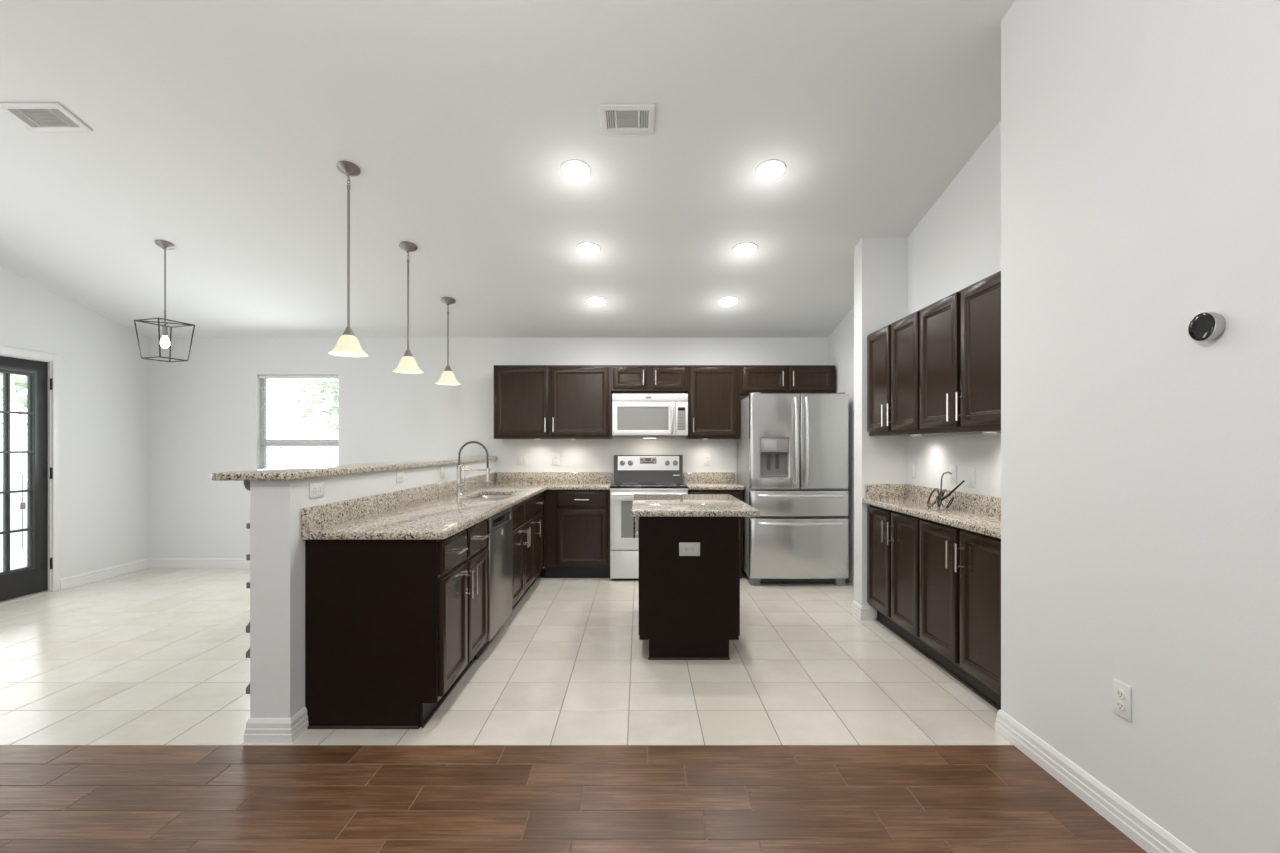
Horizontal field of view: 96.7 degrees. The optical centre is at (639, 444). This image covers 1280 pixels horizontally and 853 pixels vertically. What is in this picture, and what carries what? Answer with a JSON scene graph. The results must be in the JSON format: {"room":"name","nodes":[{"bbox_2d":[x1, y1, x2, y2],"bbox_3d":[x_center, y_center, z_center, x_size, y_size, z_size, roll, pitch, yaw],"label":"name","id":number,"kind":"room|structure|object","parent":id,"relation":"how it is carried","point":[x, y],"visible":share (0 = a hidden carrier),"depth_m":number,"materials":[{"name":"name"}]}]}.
{"room":"kitchen","nodes":[
{"label":"kitchen","id":0,"kind":"room"},
{"bbox_2d":[0,267,147,577],"bbox_3d":[-5.335,-0.661,0.790,0.150,3.947,10.580,0,0,0],"label":"wall","id":1,"kind":"structure","parent":0,"point":[104,375],"depth_m":5.48,"materials":[{"name":"white paint"}]},
{"bbox_2d":[0,346,59,604],"bbox_3d":[-5.327,0.254,4.660,0.166,2.137,0.974,0,0,0],"label":"door","id":2,"kind":"structure","parent":1,"relation":"in","point":[38,573],"depth_m":4.97,"materials":[{"name":"black paint"}]},
{"bbox_2d":[250,460,494,717],"bbox_3d":[-1.639,0.735,4.300,0.177,1.155,3.560,0,0,0],"label":"wall","id":3,"kind":"structure","parent":0,"point":[277,548],"depth_m":2.52,"materials":[{"name":"white paint"}]},
{"bbox_2d":[244,481,249,490],"bbox_3d":[-1.744,0.180,2.543,0.034,0.048,0.034,0,0,0],"label":"bracket","id":4,"kind":"object","parent":3,"relation":"attached to","point":[246,483],"visible":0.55,"depth_m":2.53,"materials":[{"name":"grey metal"}]},
{"bbox_2d":[246,622,249,632],"bbox_3d":[-1.739,0.805,2.538,0.023,0.060,0.024,0,0,0],"label":"peg","id":5,"kind":"object","parent":3,"relation":"attached to","point":[248,625],"visible":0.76,"depth_m":2.53,"materials":[{"name":"grey metal"}]},
{"bbox_2d":[246,683,249,693],"bbox_3d":[-1.739,1.077,2.538,0.023,0.060,0.024,0,0,0],"label":"peg","id":6,"kind":"object","parent":3,"relation":"attached to","point":[248,686],"visible":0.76,"depth_m":2.53,"materials":[{"name":"grey metal"}]},
{"bbox_2d":[246,648,249,657],"bbox_3d":[-1.739,0.920,2.538,0.023,0.053,0.024,0,0,0],"label":"peg","id":7,"kind":"object","parent":3,"relation":"attached to","point":[248,651],"visible":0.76,"depth_m":2.53,"materials":[{"name":"grey metal"}]},
{"bbox_2d":[244,707,308,742],"bbox_3d":[-1.639,1.260,4.292,0.211,0.103,3.577,0,0,0],"label":"baseboard","id":8,"kind":"structure","parent":3,"relation":"attached to","point":[258,730],"depth_m":2.51,"materials":[{"name":"white paint"}]},
{"bbox_2d":[309,482,323,497],"bbox_3d":[-1.545,0.214,2.722,0.009,0.072,0.117,0,0,0],"label":"outlet","id":9,"kind":"object","parent":3,"relation":"attached to","point":[316,489],"visible":1,"depth_m":2.71,"materials":[{"name":"white plastic"}]},
{"bbox_2d":[211,456,497,480],"bbox_3d":[-1.705,0.138,4.277,0.366,0.034,3.604,0,0,0],"label":"breakfast bar","id":10,"kind":"object","parent":3,"relation":"on","point":[293,473],"visible":1,"depth_m":2.93,"materials":[{"name":"stone"}]},
{"bbox_2d":[301,472,496,532],"bbox_3d":[-1.538,0.345,4.340,0.020,0.111,3.479,0,0,0],"label":"backsplash","id":11,"kind":"structure","parent":3,"relation":"attached to","point":[319,516],"depth_m":3.30,"materials":[{"name":"stone"}]},
{"bbox_2d":[396,471,403,482],"bbox_3d":[-1.545,0.204,3.670,0.009,0.072,0.110,0,0,0],"label":"outlet","id":12,"kind":"object","parent":3,"relation":"attached to","point":[399,474],"visible":1,"depth_m":3.65,"materials":[{"name":"white plastic"}]},
{"bbox_2d":[440,466,443,478],"bbox_3d":[-1.545,0.212,4.450,0.010,0.100,0.072,0,0,0],"label":"light switch","id":13,"kind":"object","parent":3,"relation":"attached to","point":[441,467],"visible":1,"depth_m":4.42,"materials":[{"name":"white plastic"}]},
{"bbox_2d":[148,338,827,557],"bbox_3d":[-1.641,0.082,6.155,7.537,2.460,0.150,0,0,0],"label":"wall","id":14,"kind":"structure","parent":0,"point":[202,408],"depth_m":6.08,"materials":[{"name":"white paint"}]},
{"bbox_2d":[60,558,249,589],"bbox_3d":[-3.494,1.260,5.615,3.533,0.103,0.930,0,0,0],"label":"baseboard","id":15,"kind":"structure","parent":14,"relation":"attached to","point":[100,574],"depth_m":6.06,"materials":[{"name":"white paint"}]},
{"bbox_2d":[256,374,338,469],"bbox_3d":[-3.660,-0.187,6.138,0.969,1.142,0.175,0,0,0],"label":"window","id":16,"kind":"structure","parent":14,"relation":"in","point":[260,395],"depth_m":6.17,"materials":[{"name":"white paint"}]},
{"bbox_2d":[259,375,338,468],"bbox_3d":[-3.660,-0.223,6.125,0.865,1.053,0.040,0,0,0],"label":"window blind","id":17,"kind":"object","parent":16,"relation":"attached to","point":[260,376],"visible":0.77,"depth_m":6.12,"materials":[{"name":"white plastic"}]},
{"bbox_2d":[517,454,527,464],"bbox_3d":[-1.256,0.154,6.075,0.118,0.117,0.010,0,0,0],"label":"light switch","id":18,"kind":"object","parent":14,"relation":"attached to","point":[522,459],"visible":1,"depth_m":6.07,"materials":[{"name":"white plastic"}]},
{"bbox_2d":[494,365,611,438],"bbox_3d":[-0.890,-0.436,5.895,1.193,0.747,0.356,0,0,0],"label":"upper cabinet","id":19,"kind":"object","parent":14,"relation":"attached to","point":[531,401],"visible":0.98,"depth_m":5.77,"materials":[{"name":"brown wood"}]},
{"bbox_2d":[497,472,612,482],"bbox_3d":[-0.910,0.345,6.069,1.234,0.111,0.020,0,0,0],"label":"backsplash","id":20,"kind":"structure","parent":14,"relation":"attached to","point":[501,476],"depth_m":6.06,"materials":[{"name":"stone"}]},
{"bbox_2d":[552,454,559,464],"bbox_3d":[-0.900,0.154,6.075,0.082,0.125,0.009,0,0,0],"label":"outlet","id":21,"kind":"object","parent":14,"relation":"attached to","point":[555,457],"visible":1,"depth_m":6.07,"materials":[{"name":"white plastic"}]},
{"bbox_2d":[611,365,687,392],"bbox_3d":[0.097,-0.680,5.895,0.779,0.260,0.356,0,0,0],"label":"upper cabinet","id":22,"kind":"object","parent":14,"relation":"attached to","point":[624,378],"visible":1,"depth_m":5.76,"materials":[{"name":"brown wood"}]},
{"bbox_2d":[612,394,687,437],"bbox_3d":[0.100,-0.289,5.837,0.753,0.442,0.477,0,0,0],"label":"microwave","id":23,"kind":"object","parent":22,"relation":"attached to","point":[633,415],"visible":1,"depth_m":5.65,"materials":[{"name":"silver metal"}]},
{"bbox_2d":[614,436,685,437],"bbox_3d":[0.100,-0.082,5.875,0.713,0.021,0.360,0,0,0],"label":"hood","id":24,"kind":"object","parent":23,"relation":"attached to","point":[614,436],"depth_m":5.70,"materials":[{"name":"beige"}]},
{"bbox_2d":[704,454,710,464],"bbox_3d":[0.720,0.154,6.075,0.076,0.125,0.009,0,0,0],"label":"outlet","id":25,"kind":"object","parent":14,"relation":"attached to","point":[707,457],"visible":1,"depth_m":6.07,"materials":[{"name":"white plastic"}]},
{"bbox_2d":[684,472,734,481],"bbox_3d":[0.740,0.346,6.069,0.548,0.108,0.020,0,0,0],"label":"backsplash","id":26,"kind":"structure","parent":14,"relation":"attached to","point":[688,476],"depth_m":6.06,"materials":[{"name":"stone"}]},
{"bbox_2d":[686,365,739,438],"bbox_3d":[0.749,-0.436,5.895,0.524,0.747,0.356,0,0,0],"label":"upper cabinet","id":27,"kind":"object","parent":14,"relation":"attached to","point":[713,392],"visible":0.94,"depth_m":5.77,"materials":[{"name":"brown wood"}]},
{"bbox_2d":[740,365,834,395],"bbox_3d":[1.498,-0.668,5.895,0.971,0.284,0.356,0,0,0],"label":"upper cabinet","id":28,"kind":"object","parent":14,"relation":"attached to","point":[764,379],"visible":0.97,"depth_m":5.76,"materials":[{"name":"brown wood"}]},
{"bbox_2d":[0,568,1012,744],"bbox_3d":[-1.627,1.337,4.284,7.267,0.050,3.592,0,0,0],"label":"floor tile","id":29,"kind":"structure","parent":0,"point":[148,656],"depth_m":3.22,"materials":[{"name":"beige tile"}]},
{"bbox_2d":[305,520,488,728],"bbox_3d":[-1.215,0.874,3.042,0.666,0.876,0.837,0,0,0],"label":"base cabinet","id":30,"kind":"object","parent":29,"relation":"on","point":[392,627],"visible":0.97,"depth_m":2.63,"materials":[{"name":"brown wood"}]},
{"bbox_2d":[301,472,612,539],"bbox_3d":[-0.920,0.362,4.340,1.255,0.145,3.479,0,0,0],"label":"countertop","id":31,"kind":"structure","parent":30,"relation":"on","point":[435,511],"depth_m":3.42,"materials":[{"name":"stone"}]},
{"bbox_2d":[467,481,476,491],"bbox_3d":[-1.417,0.349,4.800,0.077,0.096,0.040,0,0,0],"label":"soap dispenser","id":32,"kind":"object","parent":31,"relation":"on","point":[469,490],"visible":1,"depth_m":4.79,"materials":[{"name":"silver metal"}]},
{"bbox_2d":[456,440,489,494],"bbox_3d":[-1.321,0.180,4.498,0.274,0.434,0.061,0,0,0],"label":"faucet","id":33,"kind":"object","parent":31,"relation":"on","point":[459,469],"visible":1,"depth_m":4.49,"materials":[{"name":"silver metal"}]},
{"bbox_2d":[474,495,509,497],"bbox_3d":[-1.200,0.530,4.585,0.372,0.190,0.722,0,0,0],"label":"sink","id":34,"kind":"object","parent":31,"relation":"in","point":[480,496],"visible":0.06,"depth_m":4.93,"materials":[{"name":"silver metal"}]},
{"bbox_2d":[474,507,512,659],"bbox_3d":[-1.215,0.876,3.768,0.610,0.872,0.597,0,0,0],"label":"dishwasher","id":35,"kind":"object","parent":29,"relation":"on","point":[499,526],"visible":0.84,"depth_m":3.69,"materials":[{"name":"grey metal"}]},
{"bbox_2d":[512,497,534,610],"bbox_3d":[-1.211,0.874,4.537,0.658,0.876,0.925,0,0,0],"label":"base cabinet","id":36,"kind":"object","parent":29,"relation":"on","point":[523,522],"visible":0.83,"depth_m":4.49,"materials":[{"name":"brown wood"}]},
{"bbox_2d":[525,492,544,593],"bbox_3d":[-1.211,0.874,5.276,0.658,0.876,0.550,0,0,0],"label":"base cabinet","id":37,"kind":"object","parent":29,"relation":"on","point":[539,498],"visible":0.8,"depth_m":5.21,"materials":[{"name":"brown wood"}]},
{"bbox_2d":[544,490,609,577],"bbox_3d":[-0.616,0.874,5.784,0.644,0.876,0.574,0,0,0],"label":"base cabinet","id":38,"kind":"object","parent":29,"relation":"on","point":[576,522],"visible":0.87,"depth_m":5.55,"materials":[{"name":"brown wood"}]},
{"bbox_2d":[610,455,687,579],"bbox_3d":[0.086,0.710,5.739,0.753,1.205,0.663,0,0,0],"label":"range","id":39,"kind":"object","parent":29,"relation":"on","point":[633,474],"visible":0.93,"depth_m":5.47,"materials":[{"name":"silver metal"}]},
{"bbox_2d":[610,483,687,487],"bbox_3d":[0.086,0.406,5.732,0.753,0.021,0.545,0,0,0],"label":"cooktop","id":40,"kind":"object","parent":39,"relation":"in","point":[614,485],"depth_m":5.56,"materials":[{"name":"black glass"}]},
{"bbox_2d":[633,517,739,659],"bbox_3d":[0.286,0.874,4.011,0.664,0.876,1.079,0,0,0],"label":"kitchen island","id":41,"kind":"object","parent":29,"relation":"on","point":[689,606],"visible":0.86,"depth_m":3.48,"materials":[{"name":"brown wood"}]},
{"bbox_2d":[679,543,699,555],"bbox_3d":[0.303,0.637,3.475,0.128,0.082,0.009,0,0,0],"label":"outlet","id":42,"kind":"object","parent":41,"relation":"attached to","point":[685,549],"visible":1,"depth_m":3.47,"materials":[{"name":"grey plastic"}]},
{"bbox_2d":[631,494,759,516],"bbox_3d":[0.338,0.416,4.021,0.780,0.038,1.147,0,0,0],"label":"island countertop","id":43,"kind":"structure","parent":41,"relation":"on","point":[643,505],"depth_m":3.67,"materials":[{"name":"stone"}]},
{"bbox_2d":[688,490,742,577],"bbox_3d":[0.739,0.874,5.784,0.543,0.876,0.574,0,0,0],"label":"base cabinet","id":44,"kind":"object","parent":29,"relation":"on","point":[738,494],"visible":0.13,"depth_m":5.54,"materials":[{"name":"brown wood"}]},
{"bbox_2d":[684,472,743,489],"bbox_3d":[0.740,0.363,5.797,0.548,0.143,0.564,0,0,0],"label":"countertop","id":45,"kind":"structure","parent":44,"relation":"on","point":[693,480],"depth_m":6.06,"materials":[{"name":"stone"}]},
{"bbox_2d":[737,392,848,584],"bbox_3d":[1.478,0.411,5.603,0.913,1.802,0.854,0,0,0],"label":"refrigerator","id":46,"kind":"object","parent":29,"relation":"on","point":[793,449],"visible":0.98,"depth_m":5.26,"materials":[{"name":"grey metal"}]},
{"bbox_2d":[867,505,930,658],"bbox_3d":[1.832,0.874,3.870,0.344,0.876,0.795,0,0,0],"label":"base cabinet","id":47,"kind":"object","parent":29,"relation":"on","point":[893,537],"visible":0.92,"depth_m":3.79,"materials":[{"name":"brown wood"}]},
{"bbox_2d":[920,518,1000,709],"bbox_3d":[1.832,0.874,3.045,0.344,0.876,0.852,0,0,0],"label":"base cabinet","id":48,"kind":"object","parent":29,"relation":"on","point":[960,569],"visible":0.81,"depth_m":2.99,"materials":[{"name":"brown wood"}]},
{"bbox_2d":[862,484,1000,538],"bbox_3d":[1.835,0.363,3.436,0.342,0.143,1.667,0,0,0],"label":"countertop","id":49,"kind":"structure","parent":48,"relation":"on","point":[977,513],"depth_m":3.48,"materials":[{"name":"stone"}]},
{"bbox_2d":[927,471,964,507],"bbox_3d":[1.874,0.281,3.534,0.155,0.232,0.284,0,0,0],"label":"wine rack","id":50,"kind":"object","parent":49,"relation":"on","point":[941,494],"visible":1,"depth_m":3.56,"materials":[{"name":"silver metal"}]},
{"bbox_2d":[0,0,1014,337],"bbox_3d":[-1.641,-1.935,0.790,7.537,1.641,10.880,0,0,0],"label":"ceiling","id":51,"kind":"structure","parent":0,"point":[221,129],"depth_m":3.42,"materials":[{"name":"white paint"}]},
{"bbox_2d":[0,103,92,131],"bbox_3d":[-3.285,-1.806,3.139,0.345,0.052,0.196,0,0,0],"label":"ceiling vent","id":52,"kind":"object","parent":51,"relation":"in","point":[36,117],"visible":1,"depth_m":3.13,"materials":[{"name":"white plastic"}]},
{"bbox_2d":[134,240,194,361],"bbox_3d":[-3.635,-1.100,4.354,0.264,0.900,0.264,0,0,17],"label":"lantern pendant","id":53,"kind":"object","parent":51,"relation":"hanging from","point":[165,343],"visible":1,"depth_m":4.34,"materials":[{"name":"grey metal"}]},
{"bbox_2d":[162,310,167,335],"bbox_3d":[-3.635,-0.935,4.354,0.034,0.200,0.034,0,0,0],"label":"socket","id":54,"kind":"object","parent":53,"relation":"attached to","point":[164,328],"depth_m":4.35,"materials":[{"name":"grey metal"}]},
{"bbox_2d":[329,161,367,356],"bbox_3d":[-1.812,-1.149,3.538,0.222,1.173,0.222,0,0,0],"label":"pendant light","id":55,"kind":"object","parent":51,"relation":"hanging from","point":[348,345],"visible":1,"depth_m":3.53,"materials":[{"name":"beige glass"}]},
{"bbox_2d":[393,241,423,373],"bbox_3d":[-1.785,-1.054,4.381,0.222,0.982,0.222,0,0,0],"label":"pendant light","id":56,"kind":"object","parent":51,"relation":"hanging from","point":[407,364],"visible":1,"depth_m":4.36,"materials":[{"name":"beige glass"}]},
{"bbox_2d":[435,297,459,384],"bbox_3d":[-1.770,-0.957,5.245,0.222,0.787,0.222,0,0,0],"label":"pendant light","id":57,"kind":"object","parent":51,"relation":"hanging from","point":[447,377],"visible":1,"depth_m":5.22,"materials":[{"name":"beige glass"}]},
{"bbox_2d":[560,159,590,180],"bbox_3d":[-0.403,-1.716,3.556,0.194,0.048,0.189,0,0,4],"label":"recessed light","id":58,"kind":"object","parent":51,"relation":"in","point":[572,169],"visible":1,"depth_m":3.55,"materials":[{"name":"white"}]},
{"bbox_2d":[576,242,600,255],"bbox_3d":[-0.403,-1.520,4.420,0.194,0.048,0.189,0,0,4],"label":"recessed light","id":59,"kind":"object","parent":51,"relation":"in","point":[584,248],"visible":1,"depth_m":4.41,"materials":[{"name":"white"}]},
{"bbox_2d":[586,296,606,305],"bbox_3d":[-0.403,-1.329,5.264,0.194,0.048,0.189,0,0,4],"label":"recessed light","id":60,"kind":"object","parent":51,"relation":"in","point":[594,300],"visible":1,"depth_m":5.25,"materials":[{"name":"white"}]},
{"bbox_2d":[599,104,654,133],"bbox_3d":[-0.069,-1.803,3.151,0.300,0.052,0.196,0,0,0],"label":"ceiling vent","id":61,"kind":"object","parent":51,"relation":"in","point":[615,118],"visible":1,"depth_m":3.15,"materials":[{"name":"white plastic"}]},
{"bbox_2d":[718,296,738,305],"bbox_3d":[0.817,-1.329,5.264,0.194,0.048,0.189,0,0,4],"label":"recessed light","id":62,"kind":"object","parent":51,"relation":"in","point":[728,300],"visible":1,"depth_m":5.25,"materials":[{"name":"white"}]},
{"bbox_2d":[733,242,757,255],"bbox_3d":[0.817,-1.520,4.420,0.194,0.048,0.189,0,0,4],"label":"recessed light","id":63,"kind":"object","parent":51,"relation":"in","point":[744,248],"visible":1,"depth_m":4.41,"materials":[{"name":"white"}]},
{"bbox_2d":[755,159,786,180],"bbox_3d":[0.817,-1.716,3.556,0.194,0.048,0.189,0,0,4],"label":"recessed light","id":64,"kind":"object","parent":51,"relation":"in","point":[773,169],"visible":1,"depth_m":3.55,"materials":[{"name":"white"}]},
{"bbox_2d":[0,745,1146,852],"bbox_3d":[-1.805,1.337,-1.006,6.910,0.050,6.988,0,0,0],"label":"floor plank","id":65,"kind":"structure","parent":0,"point":[54,798],"depth_m":2.11,"materials":[{"name":"brown wood"}]},
{"bbox_2d":[854,238,906,619],"bbox_3d":[1.837,-0.122,4.350,0.341,2.869,0.160,0,0,0],"label":"wall","id":66,"kind":"structure","parent":0,"point":[880,264],"depth_m":4.27,"materials":[{"name":"white paint"}]},
{"bbox_2d":[851,600,874,619],"bbox_3d":[1.828,1.260,4.350,0.358,0.103,0.194,0,0,0],"label":"baseboard","id":67,"kind":"structure","parent":66,"relation":"attached to","point":[861,612],"depth_m":4.26,"materials":[{"name":"white paint"}]},
{"bbox_2d":[865,484,905,497],"bbox_3d":[1.848,0.346,4.259,0.316,0.108,0.020,0,0,0],"label":"backsplash","id":68,"kind":"structure","parent":66,"relation":"attached to","point":[871,490],"depth_m":4.25,"materials":[{"name":"stone"}]},
{"bbox_2d":[828,121,1000,573],"bbox_3d":[2.067,-0.311,4.340,0.120,3.246,3.480,0,0,0],"label":"wall","id":69,"kind":"structure","parent":0,"point":[956,245],"depth_m":3.67,"materials":[{"name":"white paint"}]},
{"bbox_2d":[845,571,853,585],"bbox_3d":[1.998,1.260,5.255,0.017,0.103,1.650,0,0,0],"label":"baseboard","id":70,"kind":"structure","parent":69,"relation":"attached to","point":[850,579],"depth_m":5.38,"materials":[{"name":"white paint"}]},
{"bbox_2d":[867,309,948,435],"bbox_3d":[1.832,-0.450,3.870,0.344,0.763,0.795,0,0,0],"label":"upper cabinet","id":71,"kind":"object","parent":69,"relation":"attached to","point":[893,350],"visible":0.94,"depth_m":3.79,"materials":[{"name":"brown wood"}]},
{"bbox_2d":[911,462,915,477],"bbox_3d":[2.002,0.182,4.170,0.010,0.117,0.072,0,0,0],"label":"light switch","id":72,"kind":"object","parent":69,"relation":"attached to","point":[913,464],"visible":1,"depth_m":4.16,"materials":[{"name":"white plastic"}]},
{"bbox_2d":[950,465,956,483],"bbox_3d":[2.002,0.187,3.637,0.010,0.117,0.072,0,0,0],"label":"light switch","id":73,"kind":"object","parent":69,"relation":"attached to","point":[953,468],"visible":0.97,"depth_m":3.62,"materials":[{"name":"white plastic"}]},
{"bbox_2d":[906,484,1000,516],"bbox_3d":[1.996,0.346,3.425,0.020,0.108,1.646,0,0,0],"label":"backsplash","id":74,"kind":"structure","parent":69,"relation":"attached to","point":[990,505],"depth_m":3.50,"materials":[{"name":"stone"}]},
{"bbox_2d":[920,271,1000,433],"bbox_3d":[1.832,-0.450,3.037,0.344,0.763,0.868,0,0,0],"label":"upper cabinet","id":75,"kind":"object","parent":69,"relation":"attached to","point":[960,332],"visible":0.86,"depth_m":2.99,"materials":[{"name":"brown wood"}]},
{"bbox_2d":[982,432,997,434],"bbox_3d":[1.875,-0.062,3.050,0.072,0.011,0.072,0,0,0],"label":"puck light","id":76,"kind":"object","parent":75,"relation":"attached to","point":[983,433],"visible":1,"depth_m":3.03,"materials":[{"name":"white plastic"}]},
{"bbox_2d":[968,468,974,487],"bbox_3d":[2.002,0.197,3.440,0.010,0.117,0.072,0,0,0],"label":"light switch","id":77,"kind":"object","parent":69,"relation":"attached to","point":[971,471],"visible":1,"depth_m":3.43,"materials":[{"name":"white plastic"}]},
{"bbox_2d":[1001,0,1279,852],"bbox_3d":[1.889,-0.661,-0.950,0.477,3.947,7.100,0,0,0],"label":"wall","id":78,"kind":"structure","parent":0,"point":[1140,139],"depth_m":1.86,"materials":[{"name":"white paint"}]},
{"bbox_2d":[995,710,1195,852],"bbox_3d":[1.684,1.260,-0.942,0.102,0.103,7.117,0,0,0],"label":"baseboard","id":79,"kind":"structure","parent":78,"relation":"attached to","point":[1147,834],"depth_m":2.06,"materials":[{"name":"white paint"}]},
{"bbox_2d":[1113,679,1130,721],"bbox_3d":[1.645,0.871,1.944,0.009,0.117,0.072,0,0,0],"label":"outlet","id":80,"kind":"object","parent":78,"relation":"attached to","point":[1121,692],"visible":1,"depth_m":1.94,"materials":[{"name":"white plastic"}]},
{"bbox_2d":[1116,689,1124,698],"bbox_3d":[1.643,0.852,1.944,0.004,0.033,0.033,0,0,0],"label":"socket","id":81,"kind":"object","parent":80,"relation":"attached to","point":[1120,693],"depth_m":1.94,"materials":[{"name":"white plastic"}]},
{"bbox_2d":[1116,700,1124,710],"bbox_3d":[1.643,0.890,1.944,0.004,0.033,0.033,0,0,0],"label":"socket","id":82,"kind":"object","parent":80,"relation":"attached to","point":[1120,704],"depth_m":1.94,"materials":[{"name":"white plastic"}]},
{"bbox_2d":[1188,312,1225,340],"bbox_3d":[1.633,-0.341,1.640,0.032,0.083,0.083,0,0,0],"label":"thermostat","id":83,"kind":"object","parent":78,"relation":"attached to","point":[1205,326],"visible":1,"depth_m":1.62,"materials":[{"name":"black plastic"}]},
{"label":"outside","id":84,"kind":"structure","parent":0,"visible":0},
{"bbox_2d":[0,482,26,571],"bbox_3d":[-9.000,1.497,15.120,30.000,0.130,17.760,0,0,0],"label":"ground","id":85,"kind":"structure","parent":84,"point":[16,551],"depth_m":10.31,"materials":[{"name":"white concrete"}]},
{"bbox_2d":[1,374,22,406],"bbox_3d":[-16.591,-1.709,13.567,4.005,6.288,4.211,0,0,0],"label":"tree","id":86,"kind":"object","parent":85,"relation":"on","point":[18,395],"visible":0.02,"depth_m":14.98,"materials":[{"name":"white plant"}]},
{"bbox_2d":[0,373,26,438],"bbox_3d":[-11.586,-0.843,9.358,3.190,4.559,3.330,0,0,0],"label":"tree","id":87,"kind":"object","parent":85,"relation":"on","point":[18,382],"visible":0.16,"depth_m":10.07,"materials":[{"name":"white plant"}]},
{"bbox_2d":[268,429,338,467],"bbox_3d":[-4.400,0.557,10.512,8.500,1.750,0.125,0,0,0],"label":"fence","id":88,"kind":"object","parent":85,"relation":"on","point":[270,435],"visible":0.02,"depth_m":10.56,"materials":[{"name":"white"}]},
{"bbox_2d":[295,379,338,431],"bbox_3d":[-5.904,-0.627,12.618,2.872,4.127,3.047,0,0,0],"label":"tree","id":89,"kind":"object","parent":85,"relation":"on","point":[318,397],"visible":0.02,"depth_m":11.88,"materials":[{"name":"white plant"}]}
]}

